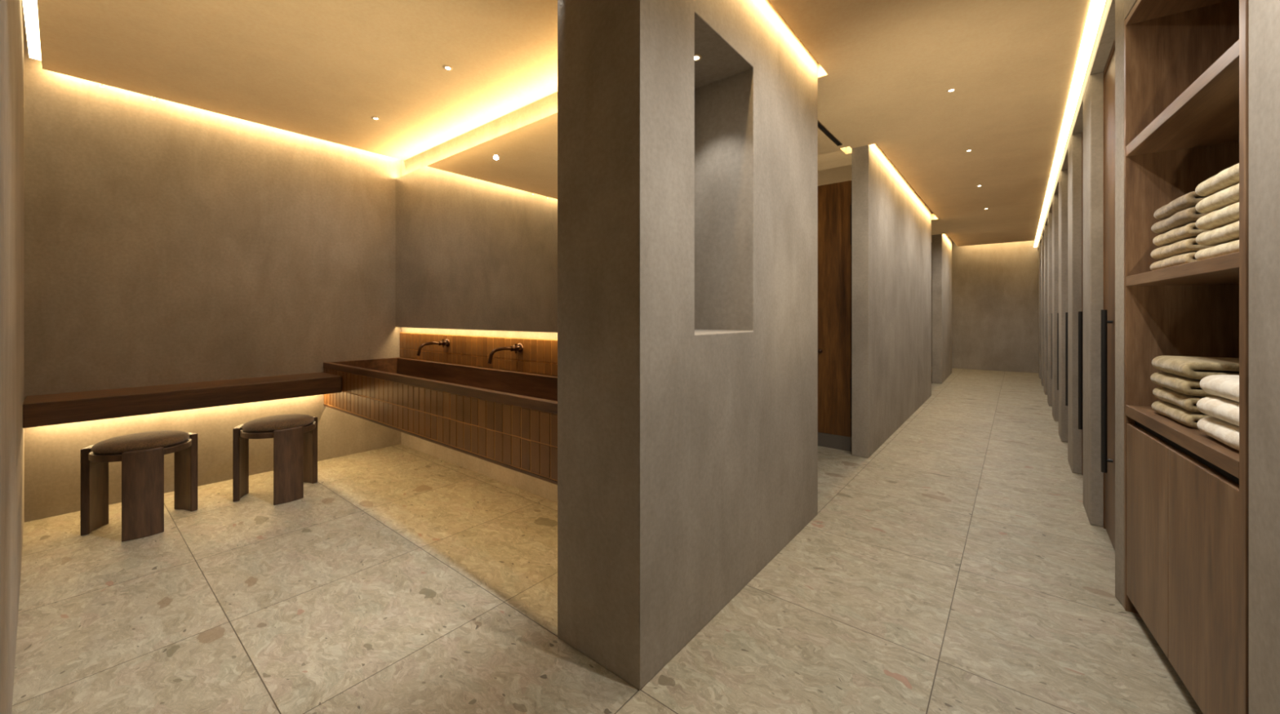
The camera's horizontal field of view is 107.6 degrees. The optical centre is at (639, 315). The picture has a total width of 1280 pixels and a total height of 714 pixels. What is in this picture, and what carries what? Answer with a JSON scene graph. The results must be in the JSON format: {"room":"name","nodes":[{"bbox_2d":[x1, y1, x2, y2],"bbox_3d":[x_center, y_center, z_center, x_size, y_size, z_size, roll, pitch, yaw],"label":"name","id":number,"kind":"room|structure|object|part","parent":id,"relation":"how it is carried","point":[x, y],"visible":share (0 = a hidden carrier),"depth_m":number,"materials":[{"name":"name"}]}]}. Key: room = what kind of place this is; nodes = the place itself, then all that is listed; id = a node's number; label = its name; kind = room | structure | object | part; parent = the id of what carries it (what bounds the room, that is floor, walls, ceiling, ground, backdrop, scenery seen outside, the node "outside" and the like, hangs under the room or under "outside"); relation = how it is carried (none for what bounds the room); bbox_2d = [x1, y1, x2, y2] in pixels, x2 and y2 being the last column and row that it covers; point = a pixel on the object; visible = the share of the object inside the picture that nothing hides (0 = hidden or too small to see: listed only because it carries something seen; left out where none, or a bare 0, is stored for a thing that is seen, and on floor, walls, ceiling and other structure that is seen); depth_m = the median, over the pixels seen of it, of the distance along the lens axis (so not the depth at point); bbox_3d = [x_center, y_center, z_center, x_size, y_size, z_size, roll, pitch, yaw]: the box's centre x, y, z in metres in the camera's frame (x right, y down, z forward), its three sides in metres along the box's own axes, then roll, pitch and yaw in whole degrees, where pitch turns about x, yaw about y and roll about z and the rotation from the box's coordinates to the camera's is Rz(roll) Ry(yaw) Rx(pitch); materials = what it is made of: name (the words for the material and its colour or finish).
{"room":"changing room","nodes":[
{"label":"changing room","id":0,"kind":"room"},
{"bbox_2d":[0,0,24,713],"bbox_3d":[-2.256,-0.250,1.584,3.100,2.800,0.232,0,0,39],"label":"wall","id":1,"kind":"structure","parent":0,"point":[11,11],"depth_m":1.28,"materials":[{"name":"beige paint"}]},
{"bbox_2d":[24,21,400,522],"bbox_3d":[-2.891,-0.250,3.424,0.200,2.800,2.700,0,0,39],"label":"wall","id":2,"kind":"structure","parent":0,"point":[166,242],"depth_m":3.10,"materials":[{"name":"beige paint"}]},
{"bbox_2d":[22,372,341,428],"bbox_3d":[-2.816,0.507,3.039,0.399,0.121,1.430,0,0,39],"label":"counter","id":3,"kind":"object","parent":2,"relation":"attached to","point":[38,411],"visible":0.98,"depth_m":2.79,"materials":[{"name":"brown wood"}]},
{"bbox_2d":[400,91,557,502],"bbox_3d":[-0.781,-0.250,3.635,3.220,2.800,0.837,0,0,39],"label":"wall","id":4,"kind":"structure","parent":0,"point":[547,106],"depth_m":3.36,"materials":[{"name":"beige paint"}]},
{"bbox_2d":[323,357,557,484],"bbox_3d":[-1.162,0.542,3.003,3.016,0.344,0.586,0,0,39],"label":"sink","id":5,"kind":"object","parent":4,"relation":"attached to","point":[506,419],"visible":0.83,"depth_m":2.65,"materials":[{"name":"brown wood"}]},
{"bbox_3d":[-1.338,0.707,2.785,3.016,0.014,0.021,0,0,39],"label":"trim","id":6,"kind":"part","parent":5,"relation":"part of","materials":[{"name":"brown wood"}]},
{"bbox_2d":[395,112,557,333],"bbox_3d":[-0.981,-0.558,3.224,3.008,1.316,0.052,0,0,39],"label":"wall mirror","id":7,"kind":"object","parent":4,"relation":"attached to","point":[477,226],"visible":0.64,"depth_m":3.28,"materials":[{"name":"clear glass"}]},
{"bbox_2d":[400,332,557,376],"bbox_3d":[-0.971,0.258,3.240,3.016,0.222,0.015,0,0,39],"label":"tile backsplash","id":8,"kind":"structure","parent":4,"relation":"attached to","point":[538,356],"depth_m":3.34,"materials":[{"name":"brown tile"}]},
{"bbox_2d":[416,338,449,355],"bbox_3d":[-1.575,0.240,3.562,0.088,0.119,0.244,0,0,39],"label":"faucet","id":9,"kind":"object","parent":8,"relation":"attached to","point":[446,343],"visible":1,"depth_m":3.58,"materials":[{"name":"brown metal"}]},
{"bbox_3d":[-1.602,0.249,3.540,0.023,0.101,0.175,0,0,39],"label":"spout","id":10,"kind":"part","parent":9,"relation":"part of","materials":[{"name":"brown metal"}]},
{"bbox_2d":[487,343,523,364],"bbox_3d":[-0.859,0.240,2.985,0.088,0.119,0.244,0,0,39],"label":"faucet","id":11,"kind":"object","parent":8,"relation":"attached to","point":[519,348],"visible":1,"depth_m":3.00,"materials":[{"name":"brown metal"}]},
{"bbox_3d":[-0.886,0.249,2.962,0.023,0.101,0.175,0,0,39],"label":"spout","id":12,"kind":"part","parent":11,"relation":"part of","materials":[{"name":"brown metal"}]},
{"bbox_3d":[-0.805,0.214,3.051,0.088,0.062,0.026,0,0,39],"label":"cross handle","id":13,"kind":"part","parent":11,"relation":"part of","materials":[{"name":"brown metal"}]},
{"bbox_2d":[23,0,1091,246],"bbox_3d":[1.831,-1.425,4.690,5.440,0.090,12.800,0,0,39],"label":"ceiling","id":14,"kind":"structure","parent":0,"point":[322,69],"depth_m":2.62,"materials":[{"name":"paint"}]},
{"bbox_2d":[22,0,41,60],"bbox_3d":[-2.154,-1.398,1.630,2.900,0.008,0.040,0,0,39],"label":"recessed light","id":15,"kind":"object","parent":14,"relation":"in","point":[30,6],"visible":1,"depth_m":2.27,"materials":[{"name":"white plastic"}]},
{"bbox_2d":[372,116,380,119],"bbox_3d":[-1.843,-1.378,3.267,0.051,0.003,0.051,0,0,39],"label":"recessed light","id":16,"kind":"object","parent":14,"relation":"in","point":[373,117],"visible":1,"depth_m":3.27,"materials":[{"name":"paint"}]},
{"bbox_2d":[443,65,453,71],"bbox_3d":[-1.068,-1.378,2.603,0.051,0.003,0.051,0,0,39],"label":"recessed light","id":17,"kind":"object","parent":14,"relation":"in","point":[445,67],"visible":1,"depth_m":2.60,"materials":[{"name":"paint"}]},
{"bbox_2d":[817,120,842,146],"bbox_3d":[1.267,-1.378,3.346,0.040,0.004,1.112,0,0,39],"label":"ceiling vent","id":18,"kind":"object","parent":14,"relation":"in","point":[820,126],"visible":0.49,"depth_m":3.55,"materials":[{"name":"metal"}]},
{"bbox_2d":[946,88,955,92],"bbox_3d":[1.902,-1.378,2.860,0.051,0.003,0.051,0,0,39],"label":"recessed light","id":19,"kind":"object","parent":14,"relation":"in","point":[951,90],"visible":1,"depth_m":2.86,"materials":[{"name":"paint"}]},
{"bbox_2d":[1033,0,1106,247],"bbox_3d":[3.903,-1.381,4.400,0.048,0.017,12.750,0,0,39],"label":"recessed light","id":20,"kind":"object","parent":14,"relation":"in","point":[1095,9],"visible":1,"depth_m":2.82,"materials":[{"name":"white plastic"}]},
{"bbox_2d":[11,367,1203,713],"bbox_3d":[2.146,1.180,5.207,6.000,0.060,14.400,0,0,39],"label":"floor","id":21,"kind":"structure","parent":0,"point":[960,566],"depth_m":1.86,"materials":[{"name":"stone"}]},
{"bbox_2d":[80,430,197,542],"bbox_3d":[-2.728,0.904,2.568,0.422,0.491,0.447,0,0,43],"label":"upholstered stool","id":22,"kind":"object","parent":21,"relation":"on","point":[141,455],"visible":1,"depth_m":2.46,"materials":[{"name":"brown wood"}]},
{"bbox_3d":[-2.938,0.924,2.518,0.042,0.452,0.152,0,0,-17],"label":"leg","id":23,"kind":"part","parent":22,"relation":"part of","materials":[{"name":"brown wood"}]},
{"bbox_2d":[90,430,189,454],"bbox_3d":[-2.740,0.688,2.579,0.372,0.059,0.372,0,0,43],"label":"cushion","id":24,"kind":"object","parent":22,"relation":"on","point":[171,440],"depth_m":2.51,"materials":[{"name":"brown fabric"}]},
{"bbox_3d":[-2.588,0.924,2.439,0.042,0.452,0.152,0,0,43],"label":"leg","id":25,"kind":"part","parent":22,"relation":"part of","materials":[{"name":"brown wood"}]},
{"bbox_3d":[-2.694,0.924,2.781,0.152,0.452,0.042,0,0,13],"label":"leg","id":26,"kind":"part","parent":22,"relation":"part of","materials":[{"name":"brown wood"}]},
{"bbox_2d":[232,413,317,505],"bbox_3d":[-2.323,0.904,3.021,0.422,0.491,0.447,0,0,40],"label":"upholstered stool","id":27,"kind":"object","parent":21,"relation":"on","point":[295,436],"visible":1,"depth_m":2.91,"materials":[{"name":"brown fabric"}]},
{"bbox_3d":[-2.530,0.924,2.961,0.042,0.452,0.152,0,0,-20],"label":"leg","id":28,"kind":"part","parent":27,"relation":"part of","materials":[{"name":"brown wood"}]},
{"bbox_2d":[241,413,314,432],"bbox_3d":[-2.336,0.688,3.032,0.372,0.059,0.372,0,0,40],"label":"cushion","id":29,"kind":"object","parent":27,"relation":"on","point":[268,424],"depth_m":2.95,"materials":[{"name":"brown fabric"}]},
{"bbox_3d":[-2.177,0.924,2.900,0.042,0.452,0.152,0,0,40],"label":"leg","id":30,"kind":"part","parent":27,"relation":"part of","materials":[{"name":"brown wood"}]},
{"bbox_3d":[-2.300,0.924,3.236,0.152,0.452,0.042,0,0,10],"label":"leg","id":31,"kind":"part","parent":27,"relation":"part of","materials":[{"name":"brown wood"}]},
{"bbox_2d":[1124,0,1248,713],"bbox_3d":[1.811,-0.005,1.361,0.375,2.310,0.900,0,0,33],"label":"linen cabinet","id":32,"kind":"object","parent":21,"relation":"on","point":[1186,62],"visible":0.77,"depth_m":1.61,"materials":[{"name":"brown wood"}]},
{"bbox_3d":[1.788,0.751,1.642,0.022,0.666,0.410,0,0,33],"label":"cabinet door","id":33,"kind":"part","parent":32,"relation":"part of","materials":[{"name":"brown wood"}]},
{"bbox_2d":[1150,252,1198,271],"bbox_3d":[1.874,-0.175,1.477,0.304,0.044,0.301,0,0,33],"label":"folded towel","id":34,"kind":"object","parent":32,"relation":"on","point":[1183,259],"visible":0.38,"depth_m":1.50,"materials":[{"name":"beige fabric"}]},
{"bbox_2d":[1151,237,1215,259],"bbox_3d":[1.880,-0.221,1.481,0.304,0.045,0.302,0,0,33],"label":"folded towel","id":35,"kind":"object","parent":34,"relation":"on","point":[1187,246],"visible":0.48,"depth_m":1.49,"materials":[{"name":"beige fabric"}]},
{"bbox_2d":[1152,222,1211,246],"bbox_3d":[1.879,-0.267,1.472,0.305,0.046,0.303,0,0,34],"label":"folded towel","id":36,"kind":"object","parent":35,"relation":"on","point":[1188,231],"visible":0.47,"depth_m":1.50,"materials":[{"name":"beige fabric"}]},
{"bbox_2d":[1151,206,1207,233],"bbox_3d":[1.878,-0.313,1.477,0.307,0.045,0.303,0,0,33],"label":"folded towel","id":37,"kind":"object","parent":36,"relation":"on","point":[1183,218],"visible":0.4,"depth_m":1.49,"materials":[{"name":"beige fabric"}]},
{"bbox_2d":[1153,191,1208,220],"bbox_3d":[1.878,-0.361,1.472,0.304,0.048,0.301,0,0,34],"label":"folded towel","id":38,"kind":"object","parent":37,"relation":"on","point":[1189,200],"visible":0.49,"depth_m":1.49,"materials":[{"name":"beige fabric"}]},
{"bbox_3d":[1.808,-1.143,1.369,0.360,0.025,0.850,0,0,33],"label":"panel","id":39,"kind":"part","parent":32,"relation":"part of","materials":[{"name":"brown wood"}]},
{"bbox_2d":[1151,400,1209,428],"bbox_3d":[1.881,0.322,1.480,0.304,0.048,0.292,0,0,33],"label":"folded towel","id":40,"kind":"object","parent":32,"relation":"on","point":[1189,419],"visible":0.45,"depth_m":1.50,"materials":[{"name":"beige fabric"}]},
{"bbox_2d":[1152,386,1207,413],"bbox_3d":[1.884,0.273,1.478,0.306,0.050,0.294,0,0,34],"label":"folded towel","id":41,"kind":"object","parent":40,"relation":"on","point":[1188,402],"visible":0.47,"depth_m":1.50,"materials":[{"name":"beige fabric"}]},
{"bbox_2d":[1150,372,1217,396],"bbox_3d":[1.877,0.222,1.484,0.306,0.050,0.293,0,0,34],"label":"folded towel","id":42,"kind":"object","parent":41,"relation":"on","point":[1181,384],"visible":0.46,"depth_m":1.47,"materials":[{"name":"beige fabric"}]},
{"bbox_2d":[1151,355,1239,379],"bbox_3d":[1.873,0.167,1.476,0.304,0.057,0.292,0,0,34],"label":"folded towel","id":43,"kind":"object","parent":42,"relation":"on","point":[1191,367],"visible":0.69,"depth_m":1.45,"materials":[{"name":"beige fabric"}]},
{"bbox_2d":[1125,252,1239,286],"bbox_3d":[1.808,-0.134,1.369,0.359,0.038,0.850,0,0,33],"label":"shelf","id":44,"kind":"object","parent":32,"relation":"attached to","point":[1222,270],"depth_m":1.45,"materials":[{"name":"brown wood"}]},
{"bbox_2d":[1125,39,1239,156],"bbox_3d":[1.808,-0.640,1.369,0.359,0.040,0.850,0,0,33],"label":"shelf","id":45,"kind":"object","parent":32,"relation":"attached to","point":[1205,117],"depth_m":1.48,"materials":[{"name":"brown wood"}]},
{"bbox_2d":[1125,404,1239,478],"bbox_3d":[1.808,0.367,1.369,0.360,0.041,0.850,0,0,33],"label":"shelf","id":46,"kind":"object","parent":32,"relation":"attached to","point":[1212,451],"depth_m":1.37,"materials":[{"name":"brown wood"}]},
{"bbox_3d":[1.555,0.751,1.288,0.022,0.666,0.432,0,0,33],"label":"cabinet door","id":47,"kind":"part","parent":32,"relation":"part of","materials":[{"name":"brown wood"}]},
{"bbox_2d":[1195,240,1239,260],"bbox_3d":[1.664,-0.175,1.162,0.303,0.043,0.319,0,0,33],"label":"folded towel","id":48,"kind":"object","parent":32,"relation":"on","point":[1233,246],"visible":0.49,"depth_m":1.25,"materials":[{"name":"beige fabric"}]},
{"bbox_2d":[1195,221,1239,246],"bbox_3d":[1.659,-0.222,1.155,0.306,0.047,0.319,0,0,33],"label":"folded towel","id":49,"kind":"object","parent":48,"relation":"on","point":[1230,233],"visible":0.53,"depth_m":1.25,"materials":[{"name":"beige fabric"}]},
{"bbox_2d":[1195,202,1239,230],"bbox_3d":[1.660,-0.269,1.157,0.304,0.047,0.316,0,0,34],"label":"folded towel","id":50,"kind":"object","parent":49,"relation":"on","point":[1229,215],"visible":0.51,"depth_m":1.25,"materials":[{"name":"beige fabric"}]},
{"bbox_2d":[1195,183,1239,213],"bbox_3d":[1.663,-0.318,1.157,0.304,0.049,0.318,0,0,33],"label":"folded towel","id":51,"kind":"object","parent":50,"relation":"on","point":[1229,196],"visible":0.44,"depth_m":1.26,"materials":[{"name":"beige fabric"}]},
{"bbox_2d":[1195,163,1239,196],"bbox_3d":[1.664,-0.369,1.158,0.307,0.050,0.318,0,0,33],"label":"folded towel","id":52,"kind":"object","parent":51,"relation":"on","point":[1228,177],"visible":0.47,"depth_m":1.25,"materials":[{"name":"beige fabric"}]},
{"bbox_2d":[1196,416,1239,450],"bbox_3d":[1.662,0.316,1.157,0.306,0.060,0.316,0,0,33],"label":"folded towel","id":53,"kind":"object","parent":32,"relation":"on","point":[1228,433],"visible":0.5,"depth_m":1.25,"materials":[{"name":"white fabric"}]},
{"bbox_2d":[1196,396,1239,426],"bbox_3d":[1.656,0.256,1.151,0.304,0.058,0.314,0,0,33],"label":"folded towel","id":54,"kind":"object","parent":53,"relation":"on","point":[1226,410],"visible":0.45,"depth_m":1.25,"materials":[{"name":"white fabric"}]},
{"bbox_2d":[1199,374,1239,402],"bbox_3d":[1.661,0.195,1.147,0.305,0.062,0.315,0,0,33],"label":"folded towel","id":55,"kind":"object","parent":54,"relation":"on","point":[1225,386],"visible":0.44,"depth_m":1.26,"materials":[{"name":"white fabric"}]},
{"bbox_3d":[1.572,-0.005,0.997,0.375,2.310,0.030,0,0,33],"label":"panel","id":56,"kind":"part","parent":32,"relation":"part of","materials":[{"name":"brown wood"}]},
{"bbox_2d":[557,0,817,690],"bbox_3d":[0.367,-0.250,2.191,0.380,2.800,1.642,0,0,39],"label":"wall","id":57,"kind":"structure","parent":0,"point":[687,188],"depth_m":1.65,"materials":[{"name":"beige paint"}]},
{"bbox_2d":[694,53,702,61],"bbox_3d":[0.235,-1.086,1.969,0.051,0.003,0.051,0,0,39],"label":"recessed light","id":58,"kind":"object","parent":57,"relation":"in","point":[697,57],"visible":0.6,"depth_m":1.97,"materials":[{"name":"paint"}]},
{"bbox_2d":[851,143,931,457],"bbox_3d":[2.979,-0.250,5.287,0.130,2.800,3.770,0,0,39],"label":"wall","id":59,"kind":"structure","parent":0,"point":[891,224],"depth_m":4.30,"materials":[{"name":"beige paint"}]},
{"bbox_2d":[817,180,851,437],"bbox_3d":[1.218,-0.060,4.415,1.512,2.176,0.071,0,0,39],"label":"door","id":60,"kind":"structure","parent":59,"relation":"in","point":[834,200],"depth_m":4.04,"materials":[{"name":"brown wood"}]},
{"bbox_2d":[817,432,851,451],"bbox_3d":[1.245,1.089,4.462,1.534,0.122,0.092,0,0,39],"label":"baseboard","id":61,"kind":"structure","parent":59,"relation":"attached to","point":[825,440],"depth_m":4.05,"materials":[{"name":"grey stone"}]},
{"bbox_2d":[932,233,951,383],"bbox_3d":[5.656,-0.250,8.710,0.145,2.800,1.940,0,0,39],"label":"wall","id":62,"kind":"structure","parent":0,"point":[941,243],"depth_m":7.98,"materials":[{"name":"beige paint"}]},
{"bbox_2d":[931,240,1039,373],"bbox_3d":[7.187,-0.250,10.102,3.300,2.800,0.150,0,0,39],"label":"wall","id":63,"kind":"structure","parent":0,"point":[995,287],"depth_m":9.80,"materials":[{"name":"beige paint"}]},
{"bbox_2d":[1037,0,1115,249],"bbox_3d":[5.025,-1.489,5.583,0.190,0.322,9.600,0,0,39],"label":"wall","id":64,"kind":"structure","parent":0,"point":[1105,35],"depth_m":2.50,"materials":[{"name":"beige paint"}]},
{"bbox_2d":[1039,243,1040,379],"bbox_3d":[7.456,-0.089,8.597,0.190,2.478,0.365,0,0,39],"label":"trim","id":65,"kind":"structure","parent":64,"relation":"attached to","point":[1039,243],"depth_m":8.51,"materials":[{"name":"beige paint"}]},
{"bbox_2d":[1040,235,1044,386],"bbox_3d":[6.772,-0.089,7.748,0.190,2.478,0.365,0,0,39],"label":"trim","id":66,"kind":"structure","parent":64,"relation":"attached to","point":[1042,236],"depth_m":7.66,"materials":[{"name":"beige paint"}]},
{"bbox_2d":[1044,224,1047,395],"bbox_3d":[6.088,-0.089,6.900,0.190,2.478,0.365,0,0,39],"label":"trim","id":67,"kind":"structure","parent":64,"relation":"attached to","point":[1046,225],"depth_m":6.81,"materials":[{"name":"beige paint"}]},
{"bbox_2d":[1047,211,1052,406],"bbox_3d":[5.403,-0.089,6.052,0.190,2.478,0.365,0,0,39],"label":"trim","id":68,"kind":"structure","parent":64,"relation":"attached to","point":[1050,214],"depth_m":5.97,"materials":[{"name":"beige paint"}]},
{"bbox_2d":[1051,313,1052,379],"bbox_3d":[5.035,-0.089,5.648,0.096,2.478,0.725,0,0,39],"label":"door","id":69,"kind":"structure","parent":64,"relation":"in","point":[1051,313],"depth_m":5.76,"materials":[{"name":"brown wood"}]},
{"bbox_2d":[1052,194,1058,421],"bbox_3d":[4.719,-0.089,5.203,0.190,2.478,0.365,0,0,39],"label":"trim","id":70,"kind":"structure","parent":64,"relation":"attached to","point":[1055,198],"depth_m":5.12,"materials":[{"name":"beige paint"}]},
{"bbox_2d":[1057,313,1058,390],"bbox_3d":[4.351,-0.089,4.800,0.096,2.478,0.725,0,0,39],"label":"door handle","id":71,"kind":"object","parent":64,"relation":"in","point":[1057,313],"depth_m":4.91,"materials":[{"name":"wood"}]},
{"bbox_2d":[1058,169,1067,442],"bbox_3d":[4.034,-0.089,4.355,0.190,2.478,0.365,0,0,39],"label":"trim","id":72,"kind":"structure","parent":64,"relation":"attached to","point":[1063,180],"depth_m":4.26,"materials":[{"name":"beige paint"}]},
{"bbox_2d":[1065,312,1067,405],"bbox_3d":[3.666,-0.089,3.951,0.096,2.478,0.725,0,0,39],"label":"door handle","id":73,"kind":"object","parent":64,"relation":"in","point":[1066,313],"depth_m":4.06,"materials":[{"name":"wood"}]},
{"bbox_2d":[1067,133,1081,474],"bbox_3d":[3.350,-0.089,3.507,0.190,2.478,0.365,0,0,39],"label":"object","id":74,"kind":"structure","parent":64,"relation":"attached to","point":[1074,149],"depth_m":3.42,"materials":[{"name":"beige paint"}]},
{"bbox_2d":[1078,129,1083,475],"bbox_3d":[2.982,-0.089,3.103,0.096,2.478,0.725,0,0,39],"label":"door","id":75,"kind":"structure","parent":64,"relation":"in","point":[1080,313],"depth_m":3.22,"materials":[{"name":"brown wood"}]},
{"bbox_3d":[3.034,0.375,3.210,0.042,0.810,0.023,0,0,39],"label":"handle","id":76,"kind":"part","parent":75,"relation":"part of","materials":[{"name":"black metal"}]},
{"bbox_3d":[2.997,-0.089,3.091,0.058,2.478,0.725,0,0,39],"label":"frame","id":77,"kind":"part","parent":75,"relation":"part of","materials":[{"name":"brown wood"}]},
{"bbox_2d":[1083,71,1102,527],"bbox_3d":[2.665,-0.089,2.658,0.190,2.478,0.365,0,0,39],"label":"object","id":78,"kind":"structure","parent":64,"relation":"attached to","point":[1093,95],"depth_m":2.57,"materials":[{"name":"beige paint"}]},
{"bbox_2d":[1101,38,1115,550],"bbox_3d":[2.259,-0.089,2.207,0.096,2.478,0.847,0,0,39],"label":"door","id":79,"kind":"structure","parent":64,"relation":"in","point":[1108,313],"depth_m":2.35,"materials":[{"name":"brown wood"}]},
{"bbox_3d":[2.324,0.375,2.329,0.042,0.810,0.023,0,0,39],"label":"handle","id":80,"kind":"part","parent":79,"relation":"part of","materials":[{"name":"black metal"}]},
{"bbox_2d":[1115,0,1124,607],"bbox_3d":[2.090,-0.250,1.746,0.440,2.800,0.084,0,0,39],"label":"door","id":81,"kind":"structure","parent":64,"relation":"attached to","point":[1119,4],"depth_m":1.87,"materials":[{"name":"beige paint"}]},
{"bbox_2d":[1124,0,1279,713],"bbox_3d":[0.903,-0.250,-0.089,0.450,2.800,4.320,0,0,33],"label":"wall","id":82,"kind":"structure","parent":0,"point":[1264,15],"depth_m":1.02,"materials":[{"name":"beige paint"}]}
]}

